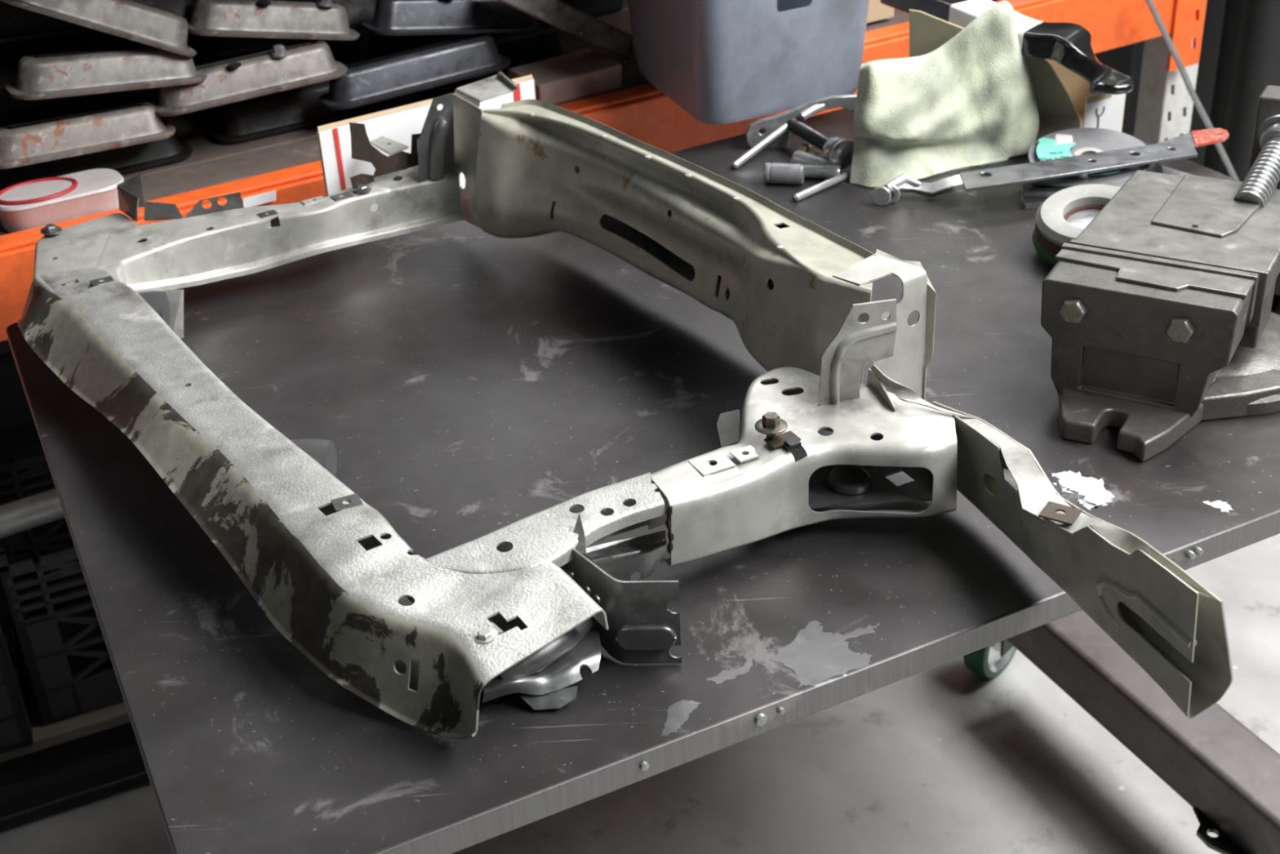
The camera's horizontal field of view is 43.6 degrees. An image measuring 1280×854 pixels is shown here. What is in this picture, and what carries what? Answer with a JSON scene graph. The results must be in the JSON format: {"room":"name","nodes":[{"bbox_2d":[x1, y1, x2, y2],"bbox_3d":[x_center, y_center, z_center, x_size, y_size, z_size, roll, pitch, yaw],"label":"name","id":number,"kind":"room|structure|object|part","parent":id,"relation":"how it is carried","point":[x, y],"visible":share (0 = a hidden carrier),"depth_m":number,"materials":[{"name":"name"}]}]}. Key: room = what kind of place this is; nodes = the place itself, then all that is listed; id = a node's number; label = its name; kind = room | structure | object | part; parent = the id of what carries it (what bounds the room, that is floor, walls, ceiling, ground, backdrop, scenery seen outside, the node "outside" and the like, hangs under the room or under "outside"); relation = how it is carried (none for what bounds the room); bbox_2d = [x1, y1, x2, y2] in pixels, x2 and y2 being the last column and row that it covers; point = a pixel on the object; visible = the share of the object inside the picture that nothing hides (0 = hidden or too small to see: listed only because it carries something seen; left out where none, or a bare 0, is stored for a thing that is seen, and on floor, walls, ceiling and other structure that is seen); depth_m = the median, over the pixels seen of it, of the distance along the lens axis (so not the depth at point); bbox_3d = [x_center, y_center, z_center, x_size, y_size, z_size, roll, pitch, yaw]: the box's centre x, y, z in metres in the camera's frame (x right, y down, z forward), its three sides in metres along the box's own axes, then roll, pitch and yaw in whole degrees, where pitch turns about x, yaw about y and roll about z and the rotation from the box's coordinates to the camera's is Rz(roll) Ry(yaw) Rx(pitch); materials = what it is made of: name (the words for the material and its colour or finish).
{"room":"auto repair workshop","nodes":[
{"label":"auto repair workshop","id":0,"kind":"room"},
{"bbox_2d":[0,533,1279,853],"bbox_3d":[0.008,0.155,3.092,10.000,0.060,12.000,-3,30,0],"label":"floor","id":1,"kind":"structure","parent":0,"point":[948,757],"depth_m":2.37,"materials":[{"name":"concrete"}]},
{"bbox_2d":[0,612,130,762],"bbox_3d":[-0.887,0.358,2.662,1.100,0.099,0.540,-15,32,-21],"label":"frame","id":2,"kind":"object","parent":1,"relation":"on","point":[44,736],"visible":0.02,"depth_m":2.41,"materials":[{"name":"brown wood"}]},
{"bbox_2d":[0,577,33,753],"bbox_3d":[-1.119,0.313,2.380,0.330,0.280,0.330,-14,32,-18],"label":"crate","id":3,"kind":"object","parent":2,"relation":"on","point":[15,726],"visible":0.81,"depth_m":2.35,"materials":[{"name":"grey plastic"}]},
{"bbox_2d":[0,340,73,556],"bbox_3d":[-1.099,0.011,2.760,0.500,0.420,0.320,-15,32,-21],"label":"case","id":4,"kind":"object","parent":2,"relation":"on","point":[19,435],"visible":0.02,"depth_m":2.60,"materials":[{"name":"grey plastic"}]},
{"bbox_2d":[0,450,124,725],"bbox_3d":[-0.823,0.215,2.523,0.330,0.280,0.330,-16,32,-21],"label":"crate","id":5,"kind":"object","parent":2,"relation":"on","point":[72,673],"visible":0.31,"depth_m":2.38,"materials":[{"name":"grey plastic"}]},
{"bbox_2d":[0,488,64,538],"bbox_3d":[-0.821,0.101,2.354,0.470,0.045,0.045,-20,34,-27],"label":"tube","id":6,"kind":"object","parent":5,"relation":"on","point":[45,507],"visible":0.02,"depth_m":2.30,"materials":[{"name":"grey metal"}]},
{"bbox_3d":[-0.817,0.331,2.590,0.300,0.008,0.300,-15,32,-21],"label":"plate","id":7,"kind":"part","parent":5,"relation":"part of","materials":[{"name":"grey plastic"}]},
{"bbox_2d":[0,744,146,817],"bbox_3d":[-0.751,0.499,2.415,1.100,0.030,0.030,-16,32,-21],"label":"bar","id":8,"kind":"object","parent":1,"relation":"on","point":[69,780],"visible":0.33,"depth_m":2.37,"materials":[{"name":"grey metal"}]},
{"bbox_2d":[0,0,1207,342],"bbox_3d":[-0.367,-0.851,2.504,2.646,2.300,1.014,-19,34,-25],"label":"rack","id":9,"kind":"object","parent":1,"relation":"on","point":[286,167],"visible":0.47,"depth_m":2.33,"materials":[{"name":"orange metal"}]},
{"bbox_2d":[0,168,124,233],"bbox_3d":[-0.729,-0.286,2.012,0.160,0.041,0.084,-19,34,-25],"label":"plastic tub","id":10,"kind":"object","parent":9,"relation":"on","point":[31,204],"visible":0.92,"depth_m":1.99,"materials":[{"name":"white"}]},
{"bbox_3d":[-0.751,-0.293,1.993,0.090,0.002,0.076,-3,30,0],"label":"lid","id":11,"kind":"part","parent":10,"relation":"part of","materials":[{"name":"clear plastic"}]},
{"bbox_2d":[0,115,192,191],"bbox_3d":[-0.763,-0.378,2.165,0.280,0.046,0.160,-19,34,-25],"label":"pan","id":12,"kind":"object","parent":9,"relation":"on","point":[123,160],"visible":0.29,"depth_m":2.13,"materials":[{"name":"black metal"}]},
{"bbox_2d":[0,35,159,122],"bbox_3d":[-0.756,-0.476,2.143,0.290,0.046,0.160,-19,34,-25],"label":"pan","id":13,"kind":"object","parent":12,"relation":"on","point":[11,108],"visible":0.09,"depth_m":2.09,"materials":[{"name":"grey metal"}]},
{"bbox_2d":[0,0,195,43],"bbox_3d":[-0.739,-0.564,2.107,0.300,0.072,0.160,-19,34,-25],"label":"pan","id":14,"kind":"object","parent":13,"relation":"on","point":[16,24],"visible":0.3,"depth_m":2.03,"materials":[{"name":"grey metal"}]},
{"bbox_2d":[0,102,175,168],"bbox_3d":[-0.722,-0.380,2.054,0.242,0.041,0.072,-17,33,-26],"label":"pan","id":15,"kind":"object","parent":12,"relation":"on","point":[43,140],"visible":1,"depth_m":2.04,"materials":[{"name":"grey metal"}]},
{"bbox_2d":[150,40,347,116],"bbox_3d":[-0.525,-0.476,2.137,0.269,0.055,0.072,-20,34,-25],"label":"pan","id":16,"kind":"object","parent":15,"relation":"on","point":[280,68],"visible":0.84,"depth_m":2.12,"materials":[{"name":"grey metal"}]},
{"bbox_2d":[5,44,207,100],"bbox_3d":[-0.681,-0.456,2.041,0.247,0.066,0.072,-19,34,-25],"label":"pan","id":17,"kind":"object","parent":16,"relation":"on","point":[64,74],"visible":0.85,"depth_m":2.02,"materials":[{"name":"grey metal"}]},
{"bbox_2d":[0,0,196,57],"bbox_3d":[-0.684,-0.517,2.005,0.230,0.144,0.072,-19,34,-25],"label":"pan","id":18,"kind":"object","parent":17,"relation":"on","point":[135,20],"visible":1,"depth_m":2.00,"materials":[{"name":"grey metal"}]},
{"bbox_2d":[187,0,359,40],"bbox_3d":[-0.499,-0.550,2.155,0.238,0.090,0.072,-19,34,-25],"label":"pan","id":19,"kind":"object","parent":16,"relation":"on","point":[321,20],"visible":0.92,"depth_m":2.13,"materials":[{"name":"grey metal"}]},
{"bbox_2d":[0,0,325,123],"bbox_3d":[-0.786,-0.735,2.434,0.460,0.400,0.400,-19,34,-25],"label":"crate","id":20,"kind":"object","parent":9,"relation":"on","point":[201,58],"visible":0.02,"depth_m":2.30,"materials":[{"name":"black plastic"}]},
{"bbox_2d":[191,55,401,143],"bbox_3d":[-0.500,-0.481,2.316,0.280,0.050,0.160,-19,34,-25],"label":"pan","id":21,"kind":"object","parent":9,"relation":"on","point":[299,108],"visible":0.54,"depth_m":2.25,"materials":[{"name":"black metal"}]},
{"bbox_2d":[186,0,377,56],"bbox_3d":[-0.508,-0.599,2.300,0.280,0.050,0.160,-19,34,-25],"label":"pan","id":22,"kind":"object","parent":21,"relation":"on","point":[358,11],"visible":0.27,"depth_m":2.23,"materials":[{"name":"black metal"}]},
{"bbox_2d":[319,33,510,110],"bbox_3d":[-0.319,-0.508,2.262,0.284,0.047,0.072,-20,34,-24],"label":"pan","id":23,"kind":"object","parent":9,"relation":"on","point":[367,82],"visible":0.85,"depth_m":2.24,"materials":[{"name":"grey metal"}]},
{"bbox_2d":[361,0,546,35],"bbox_3d":[-0.266,-0.592,2.292,0.273,0.090,0.072,-19,34,-25],"label":"pan","id":24,"kind":"object","parent":23,"relation":"on","point":[390,17],"visible":0.94,"depth_m":2.26,"materials":[{"name":"grey metal"}]},
{"bbox_2d":[325,0,622,60],"bbox_3d":[-0.342,-0.887,2.657,0.480,0.400,0.400,-19,34,-25],"label":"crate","id":25,"kind":"object","parent":9,"relation":"on","point":[369,46],"visible":0.29,"depth_m":2.52,"materials":[{"name":"black plastic"}]},
{"bbox_2d":[399,17,569,93],"bbox_3d":[-0.245,-0.583,2.463,0.260,0.054,0.160,-19,34,-25],"label":"pan","id":26,"kind":"object","parent":9,"relation":"on","point":[521,49],"visible":0.31,"depth_m":2.43,"materials":[{"name":"black metal"}]},
{"bbox_2d":[507,48,621,104],"bbox_3d":[-0.109,-0.510,2.337,0.137,0.039,0.100,-19,34,-25],"label":"cardboard box","id":27,"kind":"object","parent":9,"relation":"on","point":[585,73],"visible":0.76,"depth_m":2.31,"materials":[{"name":"brown cardboard"}]},
{"bbox_2d":[497,0,633,59],"bbox_3d":[-0.110,-0.590,2.303,0.218,0.152,0.045,-19,34,-25],"label":"channel","id":28,"kind":"object","parent":9,"relation":"on","point":[557,14],"visible":0.85,"depth_m":2.29,"materials":[{"name":"black metal"}]},
{"bbox_2d":[627,0,869,124],"bbox_3d":[0.145,-0.627,2.239,0.315,0.300,0.387,-13,31,-17],"label":"plastic bin","id":29,"kind":"object","parent":9,"relation":"on","point":[722,62],"visible":0.94,"depth_m":2.15,"materials":[{"name":"grey plastic"}]},
{"bbox_2d":[866,0,893,22],"bbox_3d":[0.324,-0.703,2.577,0.140,0.090,0.100,-19,34,-25],"label":"carton","id":30,"kind":"object","parent":9,"relation":"on","point":[877,11],"visible":0.2,"depth_m":2.57,"materials":[{"name":"cardboard"}]},
{"bbox_2d":[1145,0,1239,180],"bbox_3d":[1.067,-0.518,2.949,0.485,0.650,0.011,-19,34,-25],"label":"rod","id":31,"kind":"object","parent":9,"relation":"attached to","point":[1153,9],"visible":0.67,"depth_m":2.82,"materials":[{"name":"metal"}]},
{"bbox_2d":[5,108,1279,853],"bbox_3d":[0.136,0.266,1.935,1.452,0.893,1.104,-16,33,-22],"label":"bench","id":32,"kind":"object","parent":1,"relation":"on","point":[467,383],"depth_m":1.43,"materials":[{"name":"grey metal"}]},
{"bbox_2d":[317,74,535,211],"bbox_3d":[-0.264,-0.354,2.044,0.314,0.136,0.032,-21,34,-28],"label":"carton","id":33,"kind":"object","parent":32,"relation":"on","point":[397,124],"visible":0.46,"depth_m":1.98,"materials":[{"name":"white cardboard"}]},
{"bbox_2d":[17,67,1233,738],"bbox_3d":[-0.123,-0.054,1.452,0.620,0.194,1.300,-21,35,-29],"label":"car subframe","id":34,"kind":"object","parent":32,"relation":"on","point":[521,606],"visible":1,"depth_m":1.35,"materials":[{"name":"metal"}]},
{"bbox_3d":[-0.566,-0.153,1.683,0.022,0.002,0.014,-17,33,-23],"label":"clip plate","id":35,"kind":"part","parent":34,"relation":"part of","materials":[{"name":"metal"}]},
{"bbox_3d":[-0.507,-0.123,1.749,0.021,0.051,0.024,-3,30,0],"label":"corner leg","id":36,"kind":"part","parent":34,"relation":"part of","materials":[{"name":"silver metal"}]},
{"bbox_3d":[-0.424,-0.243,1.824,0.020,0.002,0.014,-21,34,-28],"label":"clip plate","id":37,"kind":"part","parent":34,"relation":"part of","materials":[{"name":"metal"}]},
{"bbox_3d":[-0.413,-0.234,1.847,0.442,0.076,0.115,-19,33,-25],"label":"rail","id":38,"kind":"part","parent":34,"relation":"part of","materials":[{"name":"silver metal"}]},
{"bbox_3d":[-0.378,-0.262,1.854,0.026,0.002,0.012,-21,34,-28],"label":"clip plate","id":39,"kind":"part","parent":34,"relation":"part of","materials":[{"name":"silver metal"}]},
{"bbox_3d":[-0.346,-0.268,1.858,0.022,0.002,0.016,-21,34,-28],"label":"clip plate","id":40,"kind":"part","parent":34,"relation":"part of","materials":[{"name":"metal"}]},
{"bbox_3d":[-0.234,0.060,1.278,0.022,0.002,0.018,-15,32,-19],"label":"clip plate","id":41,"kind":"part","parent":34,"relation":"part of","materials":[{"name":"metal"}]},
{"bbox_3d":[-0.112,0.147,1.152,0.020,0.002,0.020,-23,35,-30],"label":"nut plate","id":42,"kind":"part","parent":34,"relation":"part of","materials":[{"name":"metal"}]},
{"bbox_3d":[-0.088,0.166,1.216,0.118,0.018,0.114,-3,30,0],"label":"floor plate","id":43,"kind":"part","parent":34,"relation":"part of","materials":[{"name":"metal"}]},
{"bbox_3d":[-0.021,0.137,1.220,0.109,0.080,0.023,16,35,29],"label":"wrapped plate","id":44,"kind":"part","parent":34,"relation":"part of","materials":[{"name":"metal"}]},
{"bbox_3d":[0.030,-0.184,1.639,0.089,0.153,0.641,-22,35,-29],"label":"panel","id":45,"kind":"part","parent":34,"relation":"part of","materials":[{"name":"silver metal"}]},
{"bbox_3d":[0.059,0.030,1.307,0.030,0.002,0.026,-16,33,-22],"label":"clip plate","id":46,"kind":"part","parent":34,"relation":"part of","materials":[{"name":"silver metal"}]},
{"bbox_3d":[0.087,0.022,1.312,0.020,0.002,0.018,-16,33,-22],"label":"clip plate","id":47,"kind":"part","parent":34,"relation":"part of","materials":[{"name":"metal"}]},
{"bbox_3d":[0.128,0.024,1.373,0.272,0.085,0.166,-10,31,-12],"label":"boxed rail","id":48,"kind":"part","parent":34,"relation":"part of","materials":[{"name":"silver metal"}]},
{"bbox_3d":[0.195,0.037,1.390,0.138,0.002,0.115,-3,30,0],"label":"closing plate","id":49,"kind":"part","parent":34,"relation":"part of","materials":[{"name":"metal"}]},
{"bbox_2d":[731,123,787,168],"bbox_3d":[0.161,-0.376,2.140,0.010,0.033,0.112,24,40,38],"label":"bar","id":50,"kind":"object","parent":32,"relation":"on","point":[784,127],"visible":1,"depth_m":2.13,"materials":[{"name":"silver metal"}]},
{"bbox_2d":[763,162,804,184],"bbox_3d":[0.185,-0.326,2.060,0.050,0.027,0.027,5,31,13],"label":"socket","id":51,"kind":"object","parent":32,"relation":"on","point":[773,173],"visible":1,"depth_m":2.05,"materials":[{"name":"grey metal"}]},
{"bbox_2d":[745,93,857,148],"bbox_3d":[0.220,-0.409,2.168,0.153,0.073,0.030,-7,30,-6],"label":"link arm","id":52,"kind":"object","parent":32,"relation":"on","point":[801,113],"visible":0.92,"depth_m":2.16},
{"bbox_3d":[0.248,-0.431,2.162,0.074,0.023,0.019,-13,31,-17],"label":"chrome rod","id":53,"kind":"part","parent":52,"relation":"part of","materials":[{"name":"silver metal"}]},
{"bbox_2d":[797,142,819,155],"bbox_3d":[0.227,-0.368,2.140,0.018,0.016,0.030,-22,35,-29],"label":"nut","id":54,"kind":"object","parent":32,"relation":"on","point":[804,147],"visible":0.64,"depth_m":2.14,"materials":[{"name":"gold metal"}]},
{"bbox_2d":[791,150,831,165],"bbox_3d":[0.226,-0.344,2.088,0.055,0.027,0.027,15,35,28],"label":"socket","id":55,"kind":"object","parent":32,"relation":"on","point":[799,157],"visible":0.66,"depth_m":2.08,"materials":[{"name":"grey metal"}]},
{"bbox_2d":[786,118,853,169],"bbox_3d":[0.231,-0.382,2.126,0.040,0.040,0.149,-16,33,-22],"label":"screw","id":56,"kind":"object","parent":32,"relation":"on","point":[838,150],"visible":1,"depth_m":2.08,"materials":[{"name":"metal"}]},
{"bbox_2d":[792,171,849,201],"bbox_3d":[0.231,-0.306,2.036,0.103,0.011,0.010,-27,37,-35],"label":"bar","id":57,"kind":"object","parent":32,"relation":"on","point":[832,181],"visible":1,"depth_m":2.03,"materials":[{"name":"silver metal"}]},
{"bbox_2d":[804,164,840,179],"bbox_3d":[0.234,-0.329,2.069,0.048,0.020,0.020,5,31,13],"label":"socket","id":58,"kind":"object","parent":32,"relation":"on","point":[814,171],"visible":0.81,"depth_m":2.06,"materials":[{"name":"grey metal"}]},
{"bbox_2d":[871,173,963,205],"bbox_3d":[0.344,-0.299,1.996,0.118,0.032,0.031,-8,30,-9],"label":"puller arm","id":59,"kind":"object","parent":32,"relation":"on","point":[890,193],"visible":1,"depth_m":1.99},
{"bbox_2d":[849,0,1039,187],"bbox_3d":[0.403,-0.446,2.073,0.323,0.203,0.119,-16,33,-22],"label":"rag","id":60,"kind":"object","parent":32,"relation":"on","point":[969,101],"visible":0.98,"depth_m":2.04,"materials":[{"name":"fabric"}]},
{"bbox_2d":[909,9,1125,142],"bbox_3d":[0.517,-0.488,2.167,0.285,0.175,0.135,9,32,20],"label":"cardboard box","id":61,"kind":"object","parent":32,"relation":"on","point":[1064,100],"visible":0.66,"depth_m":2.11,"materials":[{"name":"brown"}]},
{"bbox_2d":[880,0,1133,94],"bbox_3d":[0.474,-0.522,2.136,0.104,0.085,0.394,-26,37,-34],"label":"control arm","id":62,"kind":"object","parent":61,"relation":"on","point":[1068,44],"visible":0.79,"depth_m":2.04,"materials":[{"name":"black paint"}]},
{"bbox_3d":[0.611,-0.407,2.110,0.054,0.079,0.003,-9,30,-10],"label":"white panel","id":63,"kind":"part","parent":61,"relation":"part of","materials":[{"name":"white cardboard"}]},
{"bbox_2d":[1021,194,1048,209],"bbox_3d":[0.542,-0.281,1.968,0.144,0.008,0.031,-3,30,0],"label":"bar","id":64,"kind":"object","parent":32,"relation":"on","point":[1028,202],"visible":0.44,"depth_m":1.96,"materials":[{"name":"metal"}]},
{"bbox_2d":[1021,182,1066,197],"bbox_3d":[0.550,-0.291,1.970,0.158,0.007,0.042,4,31,12],"label":"bar","id":65,"kind":"object","parent":64,"relation":"on","point":[1028,189],"visible":0.36,"depth_m":1.97,"materials":[{"name":"metal"}]},
{"bbox_2d":[1032,177,1126,187],"bbox_3d":[0.563,-0.314,1.997,0.134,0.003,0.086,7,32,17],"label":"steel plate","id":66,"kind":"object","parent":65,"relation":"on","point":[1051,182],"visible":0.36,"depth_m":1.98,"materials":[{"name":"grey metal"}]},
{"bbox_2d":[1028,127,1151,182],"bbox_3d":[0.570,-0.344,2.027,0.151,0.024,0.150,-3,30,0],"label":"disc","id":67,"kind":"object","parent":66,"relation":"on","point":[1072,142],"visible":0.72,"depth_m":2.04,"materials":[{"name":"silver metal"}]},
{"bbox_2d":[959,138,1197,191],"bbox_3d":[0.545,-0.325,1.980,0.333,0.004,0.050,-10,31,-12],"label":"bar","id":68,"kind":"object","parent":67,"relation":"on","point":[1001,176],"visible":1,"depth_m":1.97,"materials":[{"name":"grey metal"}]},
{"bbox_2d":[1031,184,1120,266],"bbox_3d":[0.515,-0.227,1.816,0.133,0.064,0.133,-3,30,0],"label":"tape roll","id":69,"kind":"object","parent":32,"relation":"on","point":[1064,215],"visible":0.43,"depth_m":1.82,"materials":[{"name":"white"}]},
{"bbox_3d":[0.513,-0.230,1.811,0.068,0.015,0.068,-3,30,0],"label":"backing plate","id":70,"kind":"part","parent":69,"relation":"part of","materials":[{"name":"grey metal"}]},
{"bbox_2d":[1040,84,1279,462],"bbox_3d":[0.574,-0.165,1.573,0.264,0.200,0.493,14,34,26],"label":"vise","id":71,"kind":"object","parent":32,"relation":"on","point":[1158,318],"visible":1,"depth_m":1.50,"materials":[{"name":"metal"}]},
{"bbox_3d":[0.485,-0.137,1.507,0.180,0.046,0.009,14,34,26],"label":"jaw plate","id":72,"kind":"part","parent":71,"relation":"part of","materials":[{"name":"metal"}]},
{"bbox_3d":[0.499,-0.138,1.525,0.184,0.056,0.008,14,34,26],"label":"sliding jaw plate","id":73,"kind":"part","parent":71,"relation":"part of","materials":[{"name":"metal"}]},
{"bbox_3d":[0.489,-0.139,1.512,0.178,0.042,0.004,14,34,26],"label":"jaw plate","id":74,"kind":"part","parent":71,"relation":"part of","materials":[{"name":"grey metal"}]},
{"bbox_3d":[0.684,-0.329,2.035,0.049,0.014,0.054,2,30,9],"label":"angle bracket","id":75,"kind":"part","parent":32,"relation":"part of","materials":[{"name":"grey metal"}]},
{"bbox_2d":[1157,128,1229,151],"bbox_3d":[0.699,-0.364,2.043,0.131,0.005,0.043,-17,33,-22],"label":"red handled spanner","id":76,"kind":"object","parent":32,"relation":"on","point":[1199,138],"visible":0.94,"depth_m":2.05,"materials":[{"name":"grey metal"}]},
{"bbox_2d":[1006,609,1279,853],"bbox_3d":[0.867,0.626,1.916,0.128,0.222,1.345,-15,32,-20],"label":"hoist leg","id":77,"kind":"object","parent":1,"relation":"on","point":[1229,776],"visible":0.79,"depth_m":2.12,"materials":[{"name":"black paint"}]},
{"bbox_2d":[1094,0,1226,165],"bbox_3d":[1.405,-1.514,3.692,1.100,2.100,0.500,-19,34,-25],"label":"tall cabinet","id":78,"kind":"object","parent":1,"relation":"on","point":[1127,60],"visible":0.02,"depth_m":3.61,"materials":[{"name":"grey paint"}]},
{"bbox_2d":[1203,0,1241,171],"bbox_3d":[1.375,-0.785,3.362,0.303,1.170,0.303,-3,30,0],"label":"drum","id":79,"kind":"object","parent":1,"relation":"on","point":[1233,7],"visible":0.2,"depth_m":3.37,"materials":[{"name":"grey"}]},
{"bbox_2d":[1217,0,1279,182],"bbox_3d":[1.194,-1.062,2.928,0.100,2.100,0.100,-3,30,0],"label":"steel post","id":80,"kind":"object","parent":1,"relation":"on","point":[1255,67],"visible":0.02,"depth_m":3.10,"materials":[{"name":"grey metal"}]}
]}

